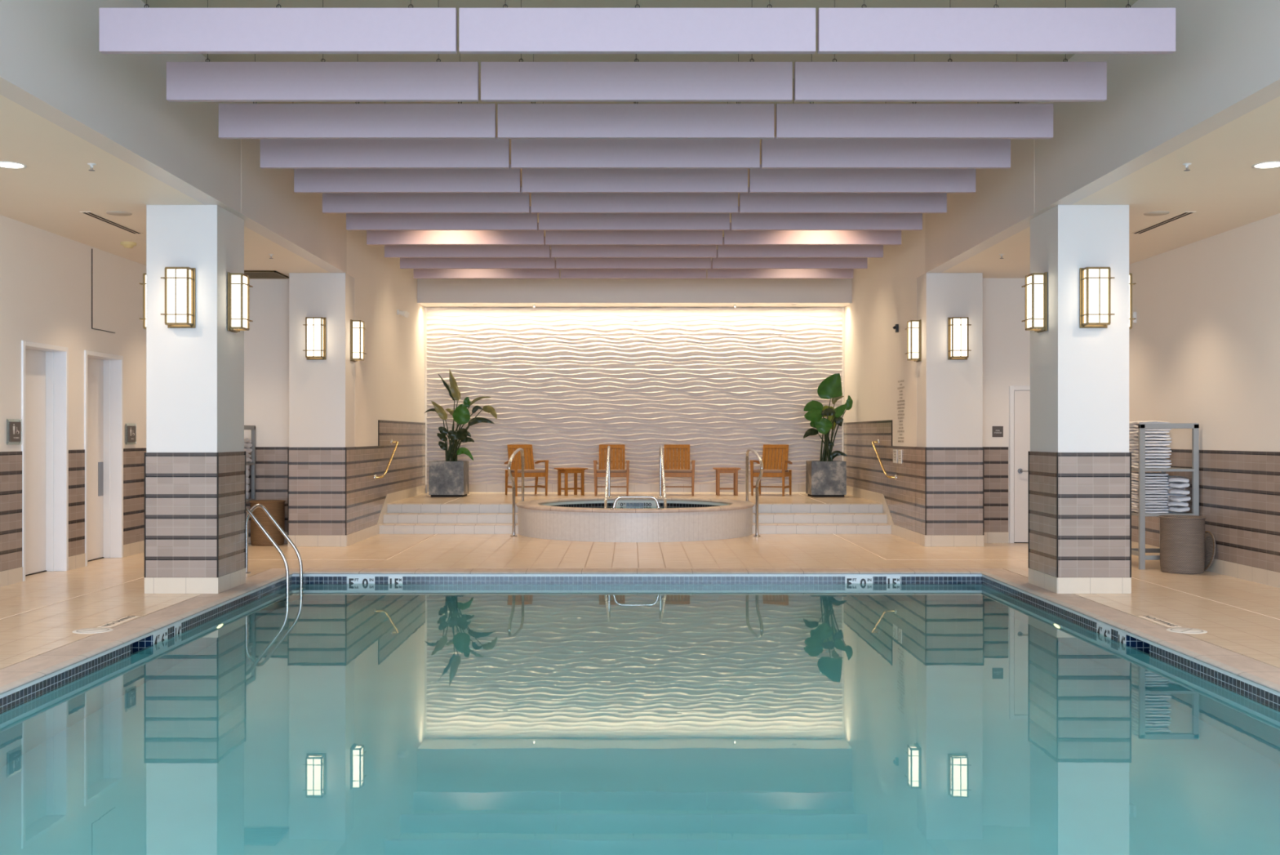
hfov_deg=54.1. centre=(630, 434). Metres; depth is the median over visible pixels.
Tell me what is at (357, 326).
wall sconce
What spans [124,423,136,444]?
restroom sign
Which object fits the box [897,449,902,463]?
notice
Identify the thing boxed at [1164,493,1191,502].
towel
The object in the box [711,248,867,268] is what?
ceiling baffle
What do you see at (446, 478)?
planter
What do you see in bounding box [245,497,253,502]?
shelf
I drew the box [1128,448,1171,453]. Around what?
towel
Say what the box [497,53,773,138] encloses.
ceiling baffle
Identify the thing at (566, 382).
wall panel
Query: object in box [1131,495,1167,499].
towel
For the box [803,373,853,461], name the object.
potted plant
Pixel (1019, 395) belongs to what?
door
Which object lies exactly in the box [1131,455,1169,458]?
towel
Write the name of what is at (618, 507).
water
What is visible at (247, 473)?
rolled towel
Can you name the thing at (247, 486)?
rolled towel
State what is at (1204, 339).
wall
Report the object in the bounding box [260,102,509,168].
ceiling baffle
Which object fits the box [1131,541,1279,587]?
baseboard
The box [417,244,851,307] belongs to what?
header beam
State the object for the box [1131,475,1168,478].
towel
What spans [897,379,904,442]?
sign
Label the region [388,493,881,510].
platform
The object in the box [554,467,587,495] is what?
side table
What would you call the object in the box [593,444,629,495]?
armchair
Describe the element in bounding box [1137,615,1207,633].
marker
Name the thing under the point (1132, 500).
towel
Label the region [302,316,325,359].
wall sconce
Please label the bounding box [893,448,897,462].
notice
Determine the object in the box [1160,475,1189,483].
towel
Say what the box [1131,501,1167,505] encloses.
towel
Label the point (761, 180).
ceiling baffle
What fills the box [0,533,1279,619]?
trim
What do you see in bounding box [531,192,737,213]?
ceiling baffle
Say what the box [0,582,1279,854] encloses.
pool water
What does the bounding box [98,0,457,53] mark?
ceiling baffle
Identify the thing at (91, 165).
sprinkler head
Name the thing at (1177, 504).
towel
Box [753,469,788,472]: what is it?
cushion
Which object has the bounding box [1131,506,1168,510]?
towel
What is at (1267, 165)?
recessed light
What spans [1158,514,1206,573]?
wicker basket
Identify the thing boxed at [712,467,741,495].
side table
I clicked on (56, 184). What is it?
ceiling
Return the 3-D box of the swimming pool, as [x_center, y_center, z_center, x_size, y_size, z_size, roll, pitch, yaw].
[0.070,2.225,7.485,8.220,1.450,13.210,0,0,0]
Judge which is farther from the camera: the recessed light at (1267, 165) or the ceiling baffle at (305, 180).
the ceiling baffle at (305, 180)
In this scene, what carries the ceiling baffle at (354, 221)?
hanging from the ceiling at (457, 4)
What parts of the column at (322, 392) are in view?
corner trim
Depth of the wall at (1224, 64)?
13.79 m
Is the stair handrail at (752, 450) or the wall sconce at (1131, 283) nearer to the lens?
the wall sconce at (1131, 283)
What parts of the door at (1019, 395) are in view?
handle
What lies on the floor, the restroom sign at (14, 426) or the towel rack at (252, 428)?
the towel rack at (252, 428)
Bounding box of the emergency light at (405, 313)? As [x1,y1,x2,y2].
[396,309,408,317]
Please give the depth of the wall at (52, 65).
14.07 m
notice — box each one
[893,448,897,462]
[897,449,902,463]
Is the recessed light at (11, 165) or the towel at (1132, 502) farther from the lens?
the towel at (1132, 502)
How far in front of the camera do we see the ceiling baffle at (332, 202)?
14.34 m
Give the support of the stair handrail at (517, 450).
on the floor
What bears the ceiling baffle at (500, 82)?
hanging from the ceiling at (457, 4)
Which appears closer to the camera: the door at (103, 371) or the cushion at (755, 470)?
the door at (103, 371)
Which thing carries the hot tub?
on the floor
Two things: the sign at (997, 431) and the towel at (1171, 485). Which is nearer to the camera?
the towel at (1171, 485)
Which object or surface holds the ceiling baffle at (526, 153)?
hanging from the ceiling at (457, 4)
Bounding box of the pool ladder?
[245,503,302,591]
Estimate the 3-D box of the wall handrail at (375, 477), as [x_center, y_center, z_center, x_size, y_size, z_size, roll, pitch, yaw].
[-3.763,0.375,19.350,0.121,0.610,1.390,0,0,0]
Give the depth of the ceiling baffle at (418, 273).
20.37 m
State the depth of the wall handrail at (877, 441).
19.36 m
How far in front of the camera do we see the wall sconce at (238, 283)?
12.16 m
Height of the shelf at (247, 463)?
0.030 m
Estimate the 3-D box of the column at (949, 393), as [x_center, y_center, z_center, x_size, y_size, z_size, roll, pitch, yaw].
[4.351,-0.338,17.119,0.786,3.675,0.587,0,0,0]
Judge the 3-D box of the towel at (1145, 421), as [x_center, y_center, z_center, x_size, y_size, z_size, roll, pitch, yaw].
[5.881,-0.134,14.264,0.372,0.053,0.400,0,0,-1]
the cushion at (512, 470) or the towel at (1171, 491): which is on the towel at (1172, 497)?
the towel at (1171, 491)
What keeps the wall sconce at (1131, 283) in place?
attached to the column at (1080, 457)
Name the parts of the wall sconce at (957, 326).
lamp shade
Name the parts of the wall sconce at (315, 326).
lamp shade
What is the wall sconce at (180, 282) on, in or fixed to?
attached to the column at (195, 455)
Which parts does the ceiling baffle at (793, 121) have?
panel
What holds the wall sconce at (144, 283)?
attached to the column at (195, 455)
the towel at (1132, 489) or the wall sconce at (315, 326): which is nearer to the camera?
the towel at (1132, 489)
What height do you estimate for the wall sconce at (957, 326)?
0.567 m
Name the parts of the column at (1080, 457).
corner trim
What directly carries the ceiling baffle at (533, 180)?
hanging from the ceiling at (457, 4)
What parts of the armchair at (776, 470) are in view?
leg, leg, seat frame, frame, leg, armrest, leg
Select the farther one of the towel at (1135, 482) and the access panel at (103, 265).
the access panel at (103, 265)
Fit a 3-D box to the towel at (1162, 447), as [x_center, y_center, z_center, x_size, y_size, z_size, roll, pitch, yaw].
[5.882,0.148,14.263,0.372,0.053,0.400,0,0,-2]
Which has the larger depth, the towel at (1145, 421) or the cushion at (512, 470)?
the cushion at (512, 470)
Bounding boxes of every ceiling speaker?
[106,210,132,215]
[1143,210,1169,215]
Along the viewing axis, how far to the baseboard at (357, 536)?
16.86 m
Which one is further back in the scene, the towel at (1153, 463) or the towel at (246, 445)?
the towel at (246, 445)
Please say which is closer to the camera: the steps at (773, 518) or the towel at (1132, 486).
the towel at (1132, 486)
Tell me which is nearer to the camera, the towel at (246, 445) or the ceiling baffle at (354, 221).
the ceiling baffle at (354, 221)
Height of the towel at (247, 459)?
0.092 m
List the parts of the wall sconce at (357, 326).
plate, lamp shade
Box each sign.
[6,418,22,444]
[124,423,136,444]
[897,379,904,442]
[992,426,1003,436]
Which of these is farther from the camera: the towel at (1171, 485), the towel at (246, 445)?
the towel at (246, 445)
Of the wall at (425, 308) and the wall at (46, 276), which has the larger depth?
the wall at (425, 308)
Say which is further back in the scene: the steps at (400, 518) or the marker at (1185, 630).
the steps at (400, 518)
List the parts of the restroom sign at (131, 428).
sign plate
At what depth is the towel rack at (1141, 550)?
13.97 m
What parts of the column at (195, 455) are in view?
corner trim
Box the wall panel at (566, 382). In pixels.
[426,306,842,493]
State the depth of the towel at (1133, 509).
14.06 m
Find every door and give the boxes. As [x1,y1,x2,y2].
[21,340,68,581]
[84,350,123,566]
[1008,385,1030,542]
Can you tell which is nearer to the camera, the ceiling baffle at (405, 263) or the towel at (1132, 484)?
the towel at (1132, 484)
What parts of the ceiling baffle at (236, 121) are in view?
panel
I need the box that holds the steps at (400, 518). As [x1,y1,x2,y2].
[379,503,518,533]
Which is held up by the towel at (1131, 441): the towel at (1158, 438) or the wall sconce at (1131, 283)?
the towel at (1158, 438)
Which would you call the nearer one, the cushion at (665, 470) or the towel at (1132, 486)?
the towel at (1132, 486)
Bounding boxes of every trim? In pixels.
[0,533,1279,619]
[240,138,241,213]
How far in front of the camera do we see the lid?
13.65 m
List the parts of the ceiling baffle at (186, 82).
panel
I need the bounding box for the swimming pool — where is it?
[0,568,1279,711]
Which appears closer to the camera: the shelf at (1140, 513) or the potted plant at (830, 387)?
the shelf at (1140, 513)
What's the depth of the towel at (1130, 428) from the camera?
14.07 m
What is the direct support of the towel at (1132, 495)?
on the towel at (1132, 497)
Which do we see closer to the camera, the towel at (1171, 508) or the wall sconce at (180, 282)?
the wall sconce at (180, 282)
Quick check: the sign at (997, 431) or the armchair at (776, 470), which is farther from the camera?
the armchair at (776, 470)
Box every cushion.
[511,469,545,472]
[596,469,626,472]
[664,469,692,472]
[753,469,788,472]
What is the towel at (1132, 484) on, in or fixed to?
on the towel at (1132, 486)
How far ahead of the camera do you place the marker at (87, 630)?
9.70 m
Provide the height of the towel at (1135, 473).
0.040 m
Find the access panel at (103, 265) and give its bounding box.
[91,248,115,333]
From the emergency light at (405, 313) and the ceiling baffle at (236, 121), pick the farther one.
the emergency light at (405, 313)
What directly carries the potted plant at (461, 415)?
on the planter at (446, 478)
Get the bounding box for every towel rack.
[244,425,255,537]
[1128,422,1199,568]
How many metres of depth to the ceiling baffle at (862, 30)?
8.32 m
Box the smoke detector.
[120,241,136,248]
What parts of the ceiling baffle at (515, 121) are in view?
panel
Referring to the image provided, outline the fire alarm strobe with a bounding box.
[1132,311,1136,323]
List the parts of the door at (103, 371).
push plate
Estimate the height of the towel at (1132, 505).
0.040 m
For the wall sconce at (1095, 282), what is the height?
0.567 m
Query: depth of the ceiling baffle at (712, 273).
20.37 m
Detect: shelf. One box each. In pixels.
[245,462,253,465]
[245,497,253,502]
[1131,466,1193,471]
[1131,511,1193,515]
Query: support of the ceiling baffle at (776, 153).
hanging from the ceiling at (457, 4)
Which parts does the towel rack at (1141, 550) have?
frame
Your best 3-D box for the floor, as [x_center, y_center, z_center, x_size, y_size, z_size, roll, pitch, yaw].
[0.070,1.625,7.750,13.200,0.250,31.500,0,0,0]
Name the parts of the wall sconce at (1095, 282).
lamp shade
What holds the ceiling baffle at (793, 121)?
hanging from the ceiling at (457, 4)
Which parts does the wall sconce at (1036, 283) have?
lamp shade, plate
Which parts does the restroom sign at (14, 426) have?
sign plate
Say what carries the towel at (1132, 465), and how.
on the towel rack at (1141, 550)
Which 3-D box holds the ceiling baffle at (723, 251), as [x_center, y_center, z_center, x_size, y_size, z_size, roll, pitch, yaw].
[2.435,-2.975,17.990,2.370,0.860,0.060,0,0,0]
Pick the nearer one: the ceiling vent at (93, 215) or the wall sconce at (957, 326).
the ceiling vent at (93, 215)
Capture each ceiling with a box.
[0,94,329,276]
[141,0,1137,236]
[942,96,1279,278]
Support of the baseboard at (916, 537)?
attached to the wall at (1224, 64)
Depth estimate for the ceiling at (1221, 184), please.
11.36 m
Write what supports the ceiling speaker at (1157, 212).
attached to the ceiling at (1221, 184)
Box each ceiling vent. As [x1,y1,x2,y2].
[79,211,142,233]
[244,270,288,278]
[1131,211,1195,233]
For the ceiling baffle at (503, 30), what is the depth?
8.32 m
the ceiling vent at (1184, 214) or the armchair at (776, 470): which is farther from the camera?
the armchair at (776, 470)
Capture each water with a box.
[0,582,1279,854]
[583,506,686,508]
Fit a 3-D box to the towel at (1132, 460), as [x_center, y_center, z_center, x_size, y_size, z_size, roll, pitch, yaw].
[5.887,0.290,14.267,0.372,0.053,0.400,0,0,-2]
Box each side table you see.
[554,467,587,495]
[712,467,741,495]
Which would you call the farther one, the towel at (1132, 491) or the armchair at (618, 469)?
the armchair at (618, 469)
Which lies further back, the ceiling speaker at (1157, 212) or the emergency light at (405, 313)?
the emergency light at (405, 313)
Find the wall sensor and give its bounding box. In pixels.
[893,324,898,332]
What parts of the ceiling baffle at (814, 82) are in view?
panel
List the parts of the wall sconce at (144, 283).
shade frame, lamp shade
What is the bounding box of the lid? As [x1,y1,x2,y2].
[1204,530,1216,570]
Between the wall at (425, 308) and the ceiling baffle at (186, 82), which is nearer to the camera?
the ceiling baffle at (186, 82)
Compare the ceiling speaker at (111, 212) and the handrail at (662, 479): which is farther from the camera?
the handrail at (662, 479)
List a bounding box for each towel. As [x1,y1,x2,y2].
[244,436,251,442]
[244,442,252,448]
[244,448,252,453]
[245,457,252,462]
[245,469,249,476]
[245,476,249,484]
[245,484,249,491]
[245,491,249,498]
[1128,420,1169,424]
[1128,424,1138,427]
[1128,427,1171,431]
[1128,430,1169,434]
[1128,433,1169,437]
[1128,436,1170,440]
[1128,440,1171,443]
[1128,443,1169,446]
[1128,445,1170,449]
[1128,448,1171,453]
[1131,452,1171,456]
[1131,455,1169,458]
[1131,458,1171,462]
[1131,461,1171,465]
[1131,464,1170,468]
[1131,471,1168,475]
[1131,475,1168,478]
[1131,477,1167,481]
[1131,480,1168,484]
[1131,482,1168,486]
[1131,485,1168,488]
[1131,488,1167,492]
[1131,490,1168,494]
[1131,493,1168,497]
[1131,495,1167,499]
[1131,498,1168,502]
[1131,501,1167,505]
[1131,503,1168,507]
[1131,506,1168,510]
[1131,508,1168,513]
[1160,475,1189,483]
[1161,488,1189,494]
[1161,499,1188,506]
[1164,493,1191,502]
[1164,506,1190,512]
[1165,482,1189,488]
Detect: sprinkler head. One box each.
[87,163,96,171]
[1182,163,1191,171]
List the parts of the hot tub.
mosaic panel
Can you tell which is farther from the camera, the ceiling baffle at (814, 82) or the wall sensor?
the wall sensor
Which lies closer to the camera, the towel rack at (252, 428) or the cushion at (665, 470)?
the towel rack at (252, 428)
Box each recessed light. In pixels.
[0,161,26,168]
[1251,161,1279,168]
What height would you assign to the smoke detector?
0.060 m
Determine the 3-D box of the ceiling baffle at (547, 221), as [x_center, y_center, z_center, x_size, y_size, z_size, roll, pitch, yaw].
[0.045,-2.975,15.580,2.370,0.860,0.060,0,0,0]
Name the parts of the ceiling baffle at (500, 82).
panel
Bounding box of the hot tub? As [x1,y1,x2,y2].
[515,497,754,542]
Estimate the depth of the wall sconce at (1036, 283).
12.16 m
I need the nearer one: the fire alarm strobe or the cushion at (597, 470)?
the fire alarm strobe
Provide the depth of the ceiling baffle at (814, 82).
9.52 m
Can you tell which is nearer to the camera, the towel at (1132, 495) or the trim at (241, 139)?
the trim at (241, 139)
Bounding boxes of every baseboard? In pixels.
[0,484,426,586]
[846,485,1008,546]
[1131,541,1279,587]
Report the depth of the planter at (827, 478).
21.72 m
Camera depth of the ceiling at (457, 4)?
11.20 m
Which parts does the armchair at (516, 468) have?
leg, leg, frame, seat frame, leg, armrest, leg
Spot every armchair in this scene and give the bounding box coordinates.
[504,444,548,496]
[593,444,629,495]
[658,444,695,495]
[750,444,792,496]
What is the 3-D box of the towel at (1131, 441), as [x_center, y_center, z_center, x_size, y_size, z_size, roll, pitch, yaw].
[5.881,0.077,14.258,0.372,0.049,0.400,0,0,-2]
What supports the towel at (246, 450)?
on the towel
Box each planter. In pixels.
[428,460,468,497]
[805,460,846,497]
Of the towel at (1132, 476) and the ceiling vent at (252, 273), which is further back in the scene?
the ceiling vent at (252, 273)
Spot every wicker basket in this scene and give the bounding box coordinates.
[248,499,285,546]
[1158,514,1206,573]
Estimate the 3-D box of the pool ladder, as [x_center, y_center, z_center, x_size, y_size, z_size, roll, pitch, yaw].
[-3.874,1.605,13.330,0.688,1.711,0.636,0,0,0]
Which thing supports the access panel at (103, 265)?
attached to the wall at (46, 276)
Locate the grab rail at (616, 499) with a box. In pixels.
[609,495,662,509]
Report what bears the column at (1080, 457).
on the floor
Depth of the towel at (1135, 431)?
14.06 m
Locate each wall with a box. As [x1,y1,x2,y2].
[0,0,425,534]
[0,214,146,571]
[424,307,844,493]
[843,0,1279,542]
[1128,213,1279,572]
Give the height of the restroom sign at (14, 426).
0.260 m
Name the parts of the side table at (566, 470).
leg, leg, leg, leg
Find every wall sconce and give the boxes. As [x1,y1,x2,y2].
[139,272,146,328]
[160,266,195,328]
[227,271,253,333]
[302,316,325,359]
[350,319,366,361]
[905,319,921,361]
[947,316,971,359]
[1021,271,1047,333]
[1079,266,1115,328]
[1128,272,1136,328]
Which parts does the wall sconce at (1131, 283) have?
lamp shade, shade frame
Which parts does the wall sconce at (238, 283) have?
plate, lamp shade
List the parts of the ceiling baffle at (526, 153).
panel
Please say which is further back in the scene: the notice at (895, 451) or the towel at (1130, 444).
the notice at (895, 451)
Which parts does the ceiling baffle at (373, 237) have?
panel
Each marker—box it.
[71,615,139,633]
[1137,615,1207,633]
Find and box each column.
[144,204,245,593]
[287,272,354,546]
[916,272,983,546]
[1028,204,1131,593]
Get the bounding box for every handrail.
[373,439,398,479]
[507,448,524,536]
[604,445,612,507]
[657,445,666,507]
[745,448,763,536]
[871,439,896,479]
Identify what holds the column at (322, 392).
on the floor
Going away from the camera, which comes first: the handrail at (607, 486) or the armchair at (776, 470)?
the handrail at (607, 486)
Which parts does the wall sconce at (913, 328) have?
lamp shade, plate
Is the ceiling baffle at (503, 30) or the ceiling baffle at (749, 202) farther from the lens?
the ceiling baffle at (749, 202)
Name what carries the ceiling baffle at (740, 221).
hanging from the ceiling at (457, 4)
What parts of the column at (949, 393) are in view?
corner trim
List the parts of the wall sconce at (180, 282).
lamp shade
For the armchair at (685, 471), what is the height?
0.905 m
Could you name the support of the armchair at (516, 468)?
on the platform
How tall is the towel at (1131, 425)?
0.049 m
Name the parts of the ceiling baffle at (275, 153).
panel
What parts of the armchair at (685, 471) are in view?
frame, seat frame, leg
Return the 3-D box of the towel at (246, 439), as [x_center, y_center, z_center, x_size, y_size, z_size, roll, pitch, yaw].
[-5.389,0.076,17.044,0.352,0.092,0.400,0,0,1]
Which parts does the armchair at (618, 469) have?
leg, seat frame, frame, leg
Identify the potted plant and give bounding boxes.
[424,368,497,461]
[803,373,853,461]
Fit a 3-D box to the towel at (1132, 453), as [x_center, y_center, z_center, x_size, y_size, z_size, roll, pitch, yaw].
[5.878,0.219,14.267,0.372,0.049,0.400,0,0,-2]
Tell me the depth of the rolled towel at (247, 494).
17.14 m
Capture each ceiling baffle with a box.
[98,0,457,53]
[166,0,479,102]
[218,53,495,138]
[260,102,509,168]
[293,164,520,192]
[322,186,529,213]
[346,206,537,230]
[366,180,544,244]
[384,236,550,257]
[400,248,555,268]
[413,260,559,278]
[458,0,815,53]
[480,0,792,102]
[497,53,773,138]
[511,102,759,168]
[521,168,747,192]
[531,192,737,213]
[538,213,729,230]
[545,230,722,244]
[551,244,716,257]
[555,257,711,268]
[560,268,706,278]
[707,260,853,278]
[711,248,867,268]
[717,236,883,257]
[724,222,901,244]
[731,206,922,230]
[739,186,946,213]
[749,164,975,192]
[761,137,1010,168]
[775,53,1053,138]
[794,0,1106,102]
[817,0,1175,53]
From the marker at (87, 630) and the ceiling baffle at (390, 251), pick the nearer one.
the marker at (87, 630)
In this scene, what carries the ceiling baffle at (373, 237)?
hanging from the ceiling at (457, 4)
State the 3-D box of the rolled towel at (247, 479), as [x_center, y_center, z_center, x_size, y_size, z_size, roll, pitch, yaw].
[-5.436,0.630,17.170,0.409,0.100,0.100,0,0,0]
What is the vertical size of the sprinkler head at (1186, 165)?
0.054 m
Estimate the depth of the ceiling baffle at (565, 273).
20.37 m
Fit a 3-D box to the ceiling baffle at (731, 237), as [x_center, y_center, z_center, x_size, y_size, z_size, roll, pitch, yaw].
[2.435,-2.975,16.785,2.370,0.860,0.060,0,0,0]
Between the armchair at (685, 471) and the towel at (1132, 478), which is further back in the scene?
the armchair at (685, 471)
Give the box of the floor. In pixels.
[0,533,1279,669]
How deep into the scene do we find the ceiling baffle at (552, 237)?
16.76 m
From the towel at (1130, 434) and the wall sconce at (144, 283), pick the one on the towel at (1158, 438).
the towel at (1130, 434)
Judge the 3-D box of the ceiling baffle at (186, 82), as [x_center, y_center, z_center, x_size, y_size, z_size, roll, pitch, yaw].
[-2.345,-2.975,9.555,2.370,0.860,0.060,0,0,0]
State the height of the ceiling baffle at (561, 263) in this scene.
0.860 m
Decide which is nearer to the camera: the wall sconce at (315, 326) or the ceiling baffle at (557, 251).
the wall sconce at (315, 326)
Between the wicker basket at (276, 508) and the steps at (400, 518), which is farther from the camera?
the steps at (400, 518)
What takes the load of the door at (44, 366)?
in the wall at (46, 276)
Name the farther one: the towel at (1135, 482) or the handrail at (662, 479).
the handrail at (662, 479)
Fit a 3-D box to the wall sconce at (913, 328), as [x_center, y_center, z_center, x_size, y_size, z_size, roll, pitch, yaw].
[3.888,-1.292,17.250,0.164,0.567,0.280,0,0,0]
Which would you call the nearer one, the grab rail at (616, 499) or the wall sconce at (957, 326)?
the wall sconce at (957, 326)
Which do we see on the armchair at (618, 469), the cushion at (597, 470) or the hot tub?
the cushion at (597, 470)
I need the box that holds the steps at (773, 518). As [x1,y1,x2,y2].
[752,503,891,533]
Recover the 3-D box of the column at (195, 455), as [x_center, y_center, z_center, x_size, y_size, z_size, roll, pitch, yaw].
[-4.245,-0.338,12.265,0.698,3.675,0.858,0,0,0]
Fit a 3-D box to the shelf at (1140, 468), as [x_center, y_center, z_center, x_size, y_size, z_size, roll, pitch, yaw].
[6.005,0.395,14.420,0.620,0.030,0.900,0,0,0]

